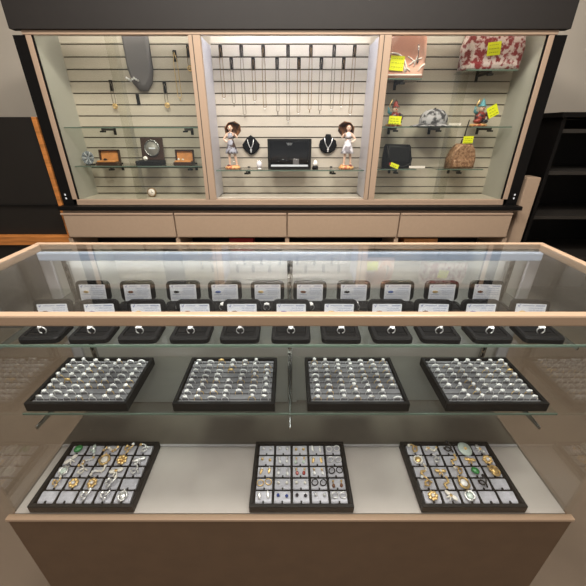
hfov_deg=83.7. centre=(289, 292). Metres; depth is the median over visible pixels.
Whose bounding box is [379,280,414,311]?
box
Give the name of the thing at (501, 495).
tray
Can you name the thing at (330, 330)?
cushion
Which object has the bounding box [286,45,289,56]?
hook
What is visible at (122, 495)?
pendant
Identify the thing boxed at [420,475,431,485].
brooch
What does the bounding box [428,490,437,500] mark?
brooch
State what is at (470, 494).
pendant
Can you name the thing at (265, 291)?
box
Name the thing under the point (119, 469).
brooch
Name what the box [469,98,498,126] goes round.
figurine
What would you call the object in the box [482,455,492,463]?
brooch
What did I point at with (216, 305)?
cushion
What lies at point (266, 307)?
cushion
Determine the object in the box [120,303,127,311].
cushion
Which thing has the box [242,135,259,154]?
bust
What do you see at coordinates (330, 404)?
tray
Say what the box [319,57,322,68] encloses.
hook
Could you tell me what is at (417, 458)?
pendant
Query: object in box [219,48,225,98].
necklace
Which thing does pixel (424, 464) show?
pendant
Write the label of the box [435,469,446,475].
brooch
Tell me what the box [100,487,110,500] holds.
brooch
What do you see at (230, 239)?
storage box
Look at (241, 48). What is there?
necklace
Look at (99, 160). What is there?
tray
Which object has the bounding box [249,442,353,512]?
tray
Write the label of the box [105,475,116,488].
brooch
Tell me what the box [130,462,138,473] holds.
brooch
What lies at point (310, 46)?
hook
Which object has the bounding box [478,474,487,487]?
brooch
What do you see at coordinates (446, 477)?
brooch
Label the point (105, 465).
bracelet
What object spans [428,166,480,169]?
glass shelf
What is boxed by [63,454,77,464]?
brooch
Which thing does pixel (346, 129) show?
figurine
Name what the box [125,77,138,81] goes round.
necklace
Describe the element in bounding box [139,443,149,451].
brooch
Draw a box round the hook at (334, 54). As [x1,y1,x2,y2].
[332,45,335,56]
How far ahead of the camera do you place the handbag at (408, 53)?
1.63 m
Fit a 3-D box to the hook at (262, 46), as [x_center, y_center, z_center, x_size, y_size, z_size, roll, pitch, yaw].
[-0.142,-1.279,1.728,0.019,0.052,0.028,0,27,0]
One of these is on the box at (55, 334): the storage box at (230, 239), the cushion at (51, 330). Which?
the cushion at (51, 330)
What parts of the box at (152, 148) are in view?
lid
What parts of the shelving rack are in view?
shelf, shelf, shelf, shelf, shelf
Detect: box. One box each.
[18,299,74,343]
[68,299,120,343]
[74,280,111,311]
[96,150,121,164]
[117,299,166,343]
[120,280,155,311]
[135,138,165,165]
[166,280,200,311]
[169,299,214,343]
[173,150,194,164]
[208,280,241,311]
[220,299,260,343]
[229,238,254,250]
[251,280,283,311]
[267,139,311,168]
[271,299,310,343]
[293,280,326,311]
[320,299,360,343]
[336,280,370,311]
[367,299,412,343]
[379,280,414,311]
[397,238,437,249]
[413,299,460,343]
[423,280,459,311]
[459,299,512,343]
[468,280,508,311]
[508,299,564,343]
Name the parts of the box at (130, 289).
lid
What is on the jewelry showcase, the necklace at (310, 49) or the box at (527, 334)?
the box at (527, 334)
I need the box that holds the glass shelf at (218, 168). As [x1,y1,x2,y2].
[217,167,362,169]
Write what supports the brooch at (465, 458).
on the tray at (501, 495)
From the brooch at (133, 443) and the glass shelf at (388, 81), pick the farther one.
the glass shelf at (388, 81)
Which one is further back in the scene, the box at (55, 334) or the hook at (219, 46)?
the hook at (219, 46)
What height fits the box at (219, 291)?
0.056 m
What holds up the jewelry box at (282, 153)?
on the display case
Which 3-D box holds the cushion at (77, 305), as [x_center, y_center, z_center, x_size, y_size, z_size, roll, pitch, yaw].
[-0.443,0.032,0.713,0.054,0.001,0.039,0,27,0]
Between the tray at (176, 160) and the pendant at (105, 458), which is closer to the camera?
the pendant at (105, 458)
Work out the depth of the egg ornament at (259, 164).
1.86 m
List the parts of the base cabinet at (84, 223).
drawer, drawer, drawer, drawer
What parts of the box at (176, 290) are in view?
lid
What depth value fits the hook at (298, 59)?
1.76 m
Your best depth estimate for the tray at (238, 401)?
0.78 m
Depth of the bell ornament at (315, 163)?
1.86 m
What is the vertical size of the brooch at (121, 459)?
0.011 m
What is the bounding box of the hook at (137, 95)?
[135,94,140,104]
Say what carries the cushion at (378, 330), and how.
on the box at (379, 334)
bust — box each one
[121,36,152,90]
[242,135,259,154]
[319,134,336,152]
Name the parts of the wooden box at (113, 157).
lid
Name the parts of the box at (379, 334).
lid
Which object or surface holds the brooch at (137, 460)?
on the tray at (62, 498)
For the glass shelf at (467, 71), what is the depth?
1.68 m
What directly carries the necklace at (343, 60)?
hanging from the hook
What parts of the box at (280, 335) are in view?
lid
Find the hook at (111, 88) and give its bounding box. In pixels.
[108,80,113,90]
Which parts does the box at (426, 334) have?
lid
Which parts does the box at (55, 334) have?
lid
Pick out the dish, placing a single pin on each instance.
(87, 157)
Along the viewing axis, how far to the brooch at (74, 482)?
0.75 m
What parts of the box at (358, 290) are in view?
lid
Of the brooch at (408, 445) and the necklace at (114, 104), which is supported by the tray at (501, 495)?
the brooch at (408, 445)
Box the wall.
[0,0,585,249]
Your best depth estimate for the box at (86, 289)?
0.73 m
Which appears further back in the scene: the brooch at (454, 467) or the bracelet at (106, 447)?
the bracelet at (106, 447)
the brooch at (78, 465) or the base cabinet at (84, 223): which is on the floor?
the base cabinet at (84, 223)
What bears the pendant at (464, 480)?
on the tray at (501, 495)
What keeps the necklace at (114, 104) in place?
hanging from the hook at (111, 88)
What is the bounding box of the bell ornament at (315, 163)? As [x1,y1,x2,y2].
[312,160,317,168]
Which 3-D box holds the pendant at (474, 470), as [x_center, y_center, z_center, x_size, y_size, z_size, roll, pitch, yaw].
[0.441,0.422,0.778,0.015,0.010,0.018,-24,35,-39]
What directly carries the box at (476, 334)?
on the jewelry showcase
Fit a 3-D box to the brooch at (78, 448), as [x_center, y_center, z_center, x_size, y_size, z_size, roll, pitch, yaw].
[-0.538,0.395,0.831,0.017,0.012,0.021,11,29,21]
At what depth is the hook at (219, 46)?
1.73 m
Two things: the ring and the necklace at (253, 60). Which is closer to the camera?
the ring
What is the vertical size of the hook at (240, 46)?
0.052 m
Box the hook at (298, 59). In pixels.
[297,58,300,68]
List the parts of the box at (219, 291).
lid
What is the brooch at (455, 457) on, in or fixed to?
on the tray at (501, 495)
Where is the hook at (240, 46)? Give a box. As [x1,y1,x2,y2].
[239,45,242,56]
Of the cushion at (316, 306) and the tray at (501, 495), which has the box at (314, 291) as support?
the cushion at (316, 306)
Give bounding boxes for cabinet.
[0,117,101,327]
[57,204,522,250]
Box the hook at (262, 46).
[261,45,264,56]
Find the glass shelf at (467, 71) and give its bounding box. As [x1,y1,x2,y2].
[454,69,513,74]
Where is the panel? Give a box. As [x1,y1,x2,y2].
[504,175,540,249]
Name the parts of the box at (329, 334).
lid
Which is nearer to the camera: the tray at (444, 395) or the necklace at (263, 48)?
the tray at (444, 395)
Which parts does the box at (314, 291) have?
lid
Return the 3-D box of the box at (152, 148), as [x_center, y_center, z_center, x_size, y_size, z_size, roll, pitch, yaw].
[-0.800,-0.808,1.867,0.146,0.141,0.102,0,27,0]
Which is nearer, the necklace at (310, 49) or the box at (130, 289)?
the box at (130, 289)
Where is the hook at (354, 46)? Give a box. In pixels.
[352,45,356,56]
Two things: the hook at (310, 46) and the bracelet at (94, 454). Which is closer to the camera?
the bracelet at (94, 454)
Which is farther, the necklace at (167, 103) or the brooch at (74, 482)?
the necklace at (167, 103)
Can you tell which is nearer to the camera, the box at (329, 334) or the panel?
the box at (329, 334)
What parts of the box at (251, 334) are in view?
lid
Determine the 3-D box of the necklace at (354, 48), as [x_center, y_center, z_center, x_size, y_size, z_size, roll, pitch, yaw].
[0.340,-1.148,1.783,0.018,0.318,0.008,0,27,0]
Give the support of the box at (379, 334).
on the jewelry showcase
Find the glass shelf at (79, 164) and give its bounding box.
[78,163,201,165]
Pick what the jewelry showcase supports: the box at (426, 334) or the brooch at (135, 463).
the box at (426, 334)
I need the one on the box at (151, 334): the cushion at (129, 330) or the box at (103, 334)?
the cushion at (129, 330)
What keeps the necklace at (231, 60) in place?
hanging from the hook
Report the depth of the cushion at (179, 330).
0.63 m
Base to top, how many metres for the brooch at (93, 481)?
0.010 m
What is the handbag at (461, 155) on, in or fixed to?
on the display case
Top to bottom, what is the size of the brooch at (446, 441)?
0.015 m
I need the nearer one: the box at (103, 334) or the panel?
the box at (103, 334)
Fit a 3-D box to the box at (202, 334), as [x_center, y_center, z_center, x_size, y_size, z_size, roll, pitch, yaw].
[-0.189,0.053,0.631,0.075,0.056,0.077,0,27,-1]
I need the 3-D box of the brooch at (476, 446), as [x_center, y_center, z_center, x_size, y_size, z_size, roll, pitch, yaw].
[0.481,0.397,0.830,0.016,0.008,0.028,-15,30,-28]
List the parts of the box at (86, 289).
lid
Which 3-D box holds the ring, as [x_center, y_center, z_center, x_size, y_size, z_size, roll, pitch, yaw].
[0.477,0.069,0.621,0.012,0.019,0.012,-22,34,-37]
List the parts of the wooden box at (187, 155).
lid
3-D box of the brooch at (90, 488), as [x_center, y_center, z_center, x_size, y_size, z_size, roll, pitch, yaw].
[-0.455,0.444,0.727,0.020,0.014,0.027,17,31,30]
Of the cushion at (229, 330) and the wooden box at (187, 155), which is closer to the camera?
the cushion at (229, 330)
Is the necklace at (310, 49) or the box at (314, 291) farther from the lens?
the necklace at (310, 49)
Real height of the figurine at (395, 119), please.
0.129 m
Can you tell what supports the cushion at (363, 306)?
on the box at (358, 290)
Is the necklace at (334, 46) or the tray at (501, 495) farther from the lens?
the necklace at (334, 46)
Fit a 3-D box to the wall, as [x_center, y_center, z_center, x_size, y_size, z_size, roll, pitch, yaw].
[0.000,-1.337,2.323,6.400,2.750,0.150,0,27,0]
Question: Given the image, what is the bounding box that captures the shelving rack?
[518,112,585,311]
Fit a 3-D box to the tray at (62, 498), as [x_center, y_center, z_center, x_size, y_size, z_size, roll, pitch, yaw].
[-0.455,0.434,0.785,0.228,0.022,0.166,0,27,0]
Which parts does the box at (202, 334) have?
lid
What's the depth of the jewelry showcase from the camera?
0.79 m
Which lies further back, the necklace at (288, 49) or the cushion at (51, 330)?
the necklace at (288, 49)
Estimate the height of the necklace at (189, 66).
0.109 m
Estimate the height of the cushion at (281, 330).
0.001 m
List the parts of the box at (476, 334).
lid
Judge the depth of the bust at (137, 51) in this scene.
1.73 m
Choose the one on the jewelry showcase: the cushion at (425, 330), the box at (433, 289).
the box at (433, 289)
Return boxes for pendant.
[58,465,69,475]
[98,452,110,464]
[117,489,127,500]
[413,455,422,463]
[420,463,426,474]
[457,476,470,488]
[458,442,471,455]
[464,489,475,500]
[471,467,479,473]
[487,465,500,476]
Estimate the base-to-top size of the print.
0.097 m
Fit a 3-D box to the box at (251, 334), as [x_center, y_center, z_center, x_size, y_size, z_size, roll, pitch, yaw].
[-0.095,0.053,0.631,0.075,0.056,0.077,0,27,-1]
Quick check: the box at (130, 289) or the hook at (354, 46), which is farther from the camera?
the hook at (354, 46)
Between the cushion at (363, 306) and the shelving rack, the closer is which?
the cushion at (363, 306)
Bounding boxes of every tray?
[24,357,154,410]
[27,442,160,512]
[97,160,118,161]
[172,357,276,410]
[174,160,192,161]
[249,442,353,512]
[304,357,409,410]
[399,442,527,512]
[420,357,549,410]
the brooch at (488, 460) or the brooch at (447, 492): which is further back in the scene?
the brooch at (488, 460)
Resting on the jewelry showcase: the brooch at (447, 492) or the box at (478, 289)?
the box at (478, 289)
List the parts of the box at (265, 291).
lid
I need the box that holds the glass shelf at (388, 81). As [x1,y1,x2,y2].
[387,80,418,82]
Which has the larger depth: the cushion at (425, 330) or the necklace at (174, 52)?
the necklace at (174, 52)
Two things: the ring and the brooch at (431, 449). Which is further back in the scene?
the brooch at (431, 449)
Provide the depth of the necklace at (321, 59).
1.81 m
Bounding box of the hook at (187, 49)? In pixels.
[186,45,189,56]
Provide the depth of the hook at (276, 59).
1.75 m
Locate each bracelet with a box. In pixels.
[81,453,95,464]
[89,464,106,475]
[102,446,118,451]
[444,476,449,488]
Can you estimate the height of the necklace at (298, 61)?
0.259 m
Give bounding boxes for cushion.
[26,326,63,335]
[74,303,80,311]
[75,326,111,335]
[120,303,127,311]
[124,326,158,335]
[167,303,176,311]
[175,326,207,335]
[214,303,222,311]
[225,326,254,335]
[261,303,271,311]
[277,326,304,335]
[310,303,319,311]
[326,326,355,335]
[358,303,367,311]
[374,326,406,335]
[421,326,454,335]
[469,326,505,335]
[519,326,556,335]
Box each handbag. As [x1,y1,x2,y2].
[381,144,424,168]
[388,36,426,77]
[444,120,474,167]
[457,36,525,70]
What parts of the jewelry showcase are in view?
rail, post, sliding door, panel, rail, rail, rail, sliding door, post, rail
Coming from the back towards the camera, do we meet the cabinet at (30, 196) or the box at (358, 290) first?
the cabinet at (30, 196)
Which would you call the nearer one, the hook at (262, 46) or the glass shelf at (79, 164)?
the hook at (262, 46)
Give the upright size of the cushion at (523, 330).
0.001 m
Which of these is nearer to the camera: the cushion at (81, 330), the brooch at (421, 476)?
the cushion at (81, 330)
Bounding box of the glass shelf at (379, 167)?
[377,166,414,168]
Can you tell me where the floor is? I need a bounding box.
[0,326,585,585]
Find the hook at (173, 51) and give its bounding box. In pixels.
[172,50,176,61]
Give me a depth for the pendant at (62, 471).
0.78 m
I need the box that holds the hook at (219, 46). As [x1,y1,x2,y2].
[218,45,222,56]
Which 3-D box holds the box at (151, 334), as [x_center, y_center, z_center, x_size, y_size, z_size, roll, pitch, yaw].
[-0.286,0.053,0.631,0.075,0.056,0.077,0,27,-1]
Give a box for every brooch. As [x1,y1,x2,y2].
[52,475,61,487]
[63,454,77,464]
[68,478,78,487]
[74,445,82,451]
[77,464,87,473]
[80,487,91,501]
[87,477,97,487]
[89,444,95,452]
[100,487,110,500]
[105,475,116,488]
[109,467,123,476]
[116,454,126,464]
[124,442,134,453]
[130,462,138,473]
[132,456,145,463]
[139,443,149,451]
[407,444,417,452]
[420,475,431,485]
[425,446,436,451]
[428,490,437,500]
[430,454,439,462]
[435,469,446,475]
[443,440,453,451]
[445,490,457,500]
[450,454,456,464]
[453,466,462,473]
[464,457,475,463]
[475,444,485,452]
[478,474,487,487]
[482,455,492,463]
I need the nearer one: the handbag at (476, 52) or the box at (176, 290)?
the box at (176, 290)
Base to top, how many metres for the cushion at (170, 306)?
0.001 m
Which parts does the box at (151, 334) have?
lid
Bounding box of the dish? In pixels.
[81,151,94,164]
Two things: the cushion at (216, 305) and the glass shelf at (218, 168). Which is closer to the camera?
the cushion at (216, 305)
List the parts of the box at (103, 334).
lid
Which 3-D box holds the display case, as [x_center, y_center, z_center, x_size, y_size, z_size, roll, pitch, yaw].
[0.000,-0.998,1.750,2.588,0.991,0.262,0,27,0]
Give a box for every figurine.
[223,121,240,168]
[338,121,355,168]
[385,99,402,126]
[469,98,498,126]
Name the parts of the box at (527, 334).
lid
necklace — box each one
[109,82,117,108]
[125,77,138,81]
[163,84,169,107]
[173,52,181,100]
[186,47,191,71]
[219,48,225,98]
[230,60,235,106]
[240,48,245,117]
[252,60,255,101]
[262,48,265,108]
[286,49,289,121]
[297,61,300,114]
[308,49,311,112]
[318,59,322,113]
[330,46,334,109]
[340,60,344,106]
[349,48,355,114]
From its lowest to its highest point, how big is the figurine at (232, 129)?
0.245 m
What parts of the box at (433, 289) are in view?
lid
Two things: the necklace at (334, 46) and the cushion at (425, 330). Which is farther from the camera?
the necklace at (334, 46)
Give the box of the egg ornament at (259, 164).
[256,161,261,168]
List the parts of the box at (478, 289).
lid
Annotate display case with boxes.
[0,0,579,204]
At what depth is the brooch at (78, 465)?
0.78 m
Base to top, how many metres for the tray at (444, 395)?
0.024 m
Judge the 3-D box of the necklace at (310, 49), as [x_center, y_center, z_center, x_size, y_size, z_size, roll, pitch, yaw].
[0.110,-1.155,1.780,0.018,0.304,0.004,0,27,0]
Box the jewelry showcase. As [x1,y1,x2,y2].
[0,242,585,585]
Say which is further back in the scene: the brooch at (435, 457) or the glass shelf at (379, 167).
the glass shelf at (379, 167)
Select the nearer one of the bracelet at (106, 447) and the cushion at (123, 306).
the cushion at (123, 306)
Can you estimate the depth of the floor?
1.46 m
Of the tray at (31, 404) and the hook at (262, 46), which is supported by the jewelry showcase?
the tray at (31, 404)
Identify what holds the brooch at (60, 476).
on the tray at (62, 498)
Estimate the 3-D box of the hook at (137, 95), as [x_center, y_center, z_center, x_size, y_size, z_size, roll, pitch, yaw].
[-0.850,-1.081,1.827,0.019,0.052,0.028,0,27,0]
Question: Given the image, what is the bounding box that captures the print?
[388,52,424,74]
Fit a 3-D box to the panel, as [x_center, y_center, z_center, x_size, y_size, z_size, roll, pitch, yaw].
[1.352,-0.221,2.068,0.072,0.980,0.102,0,27,0]
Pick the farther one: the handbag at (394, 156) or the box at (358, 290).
the handbag at (394, 156)
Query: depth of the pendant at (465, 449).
0.83 m
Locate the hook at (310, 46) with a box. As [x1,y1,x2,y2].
[309,45,312,56]
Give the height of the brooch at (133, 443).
0.015 m
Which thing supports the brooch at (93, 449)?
on the tray at (62, 498)
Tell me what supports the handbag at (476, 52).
on the display case
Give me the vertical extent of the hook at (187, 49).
0.052 m
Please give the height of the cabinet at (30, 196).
1.275 m
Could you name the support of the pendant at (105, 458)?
on the tray at (62, 498)
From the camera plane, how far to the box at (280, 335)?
0.64 m
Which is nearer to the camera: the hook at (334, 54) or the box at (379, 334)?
the box at (379, 334)
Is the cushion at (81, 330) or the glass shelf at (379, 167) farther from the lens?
the glass shelf at (379, 167)
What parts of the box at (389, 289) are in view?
lid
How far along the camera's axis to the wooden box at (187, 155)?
1.89 m
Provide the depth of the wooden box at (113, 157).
1.89 m
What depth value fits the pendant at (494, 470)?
0.78 m
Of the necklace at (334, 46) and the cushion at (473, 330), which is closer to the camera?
the cushion at (473, 330)
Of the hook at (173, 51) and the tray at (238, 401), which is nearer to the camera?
the tray at (238, 401)
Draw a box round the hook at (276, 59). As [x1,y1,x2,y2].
[275,58,278,68]
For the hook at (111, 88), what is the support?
attached to the display case

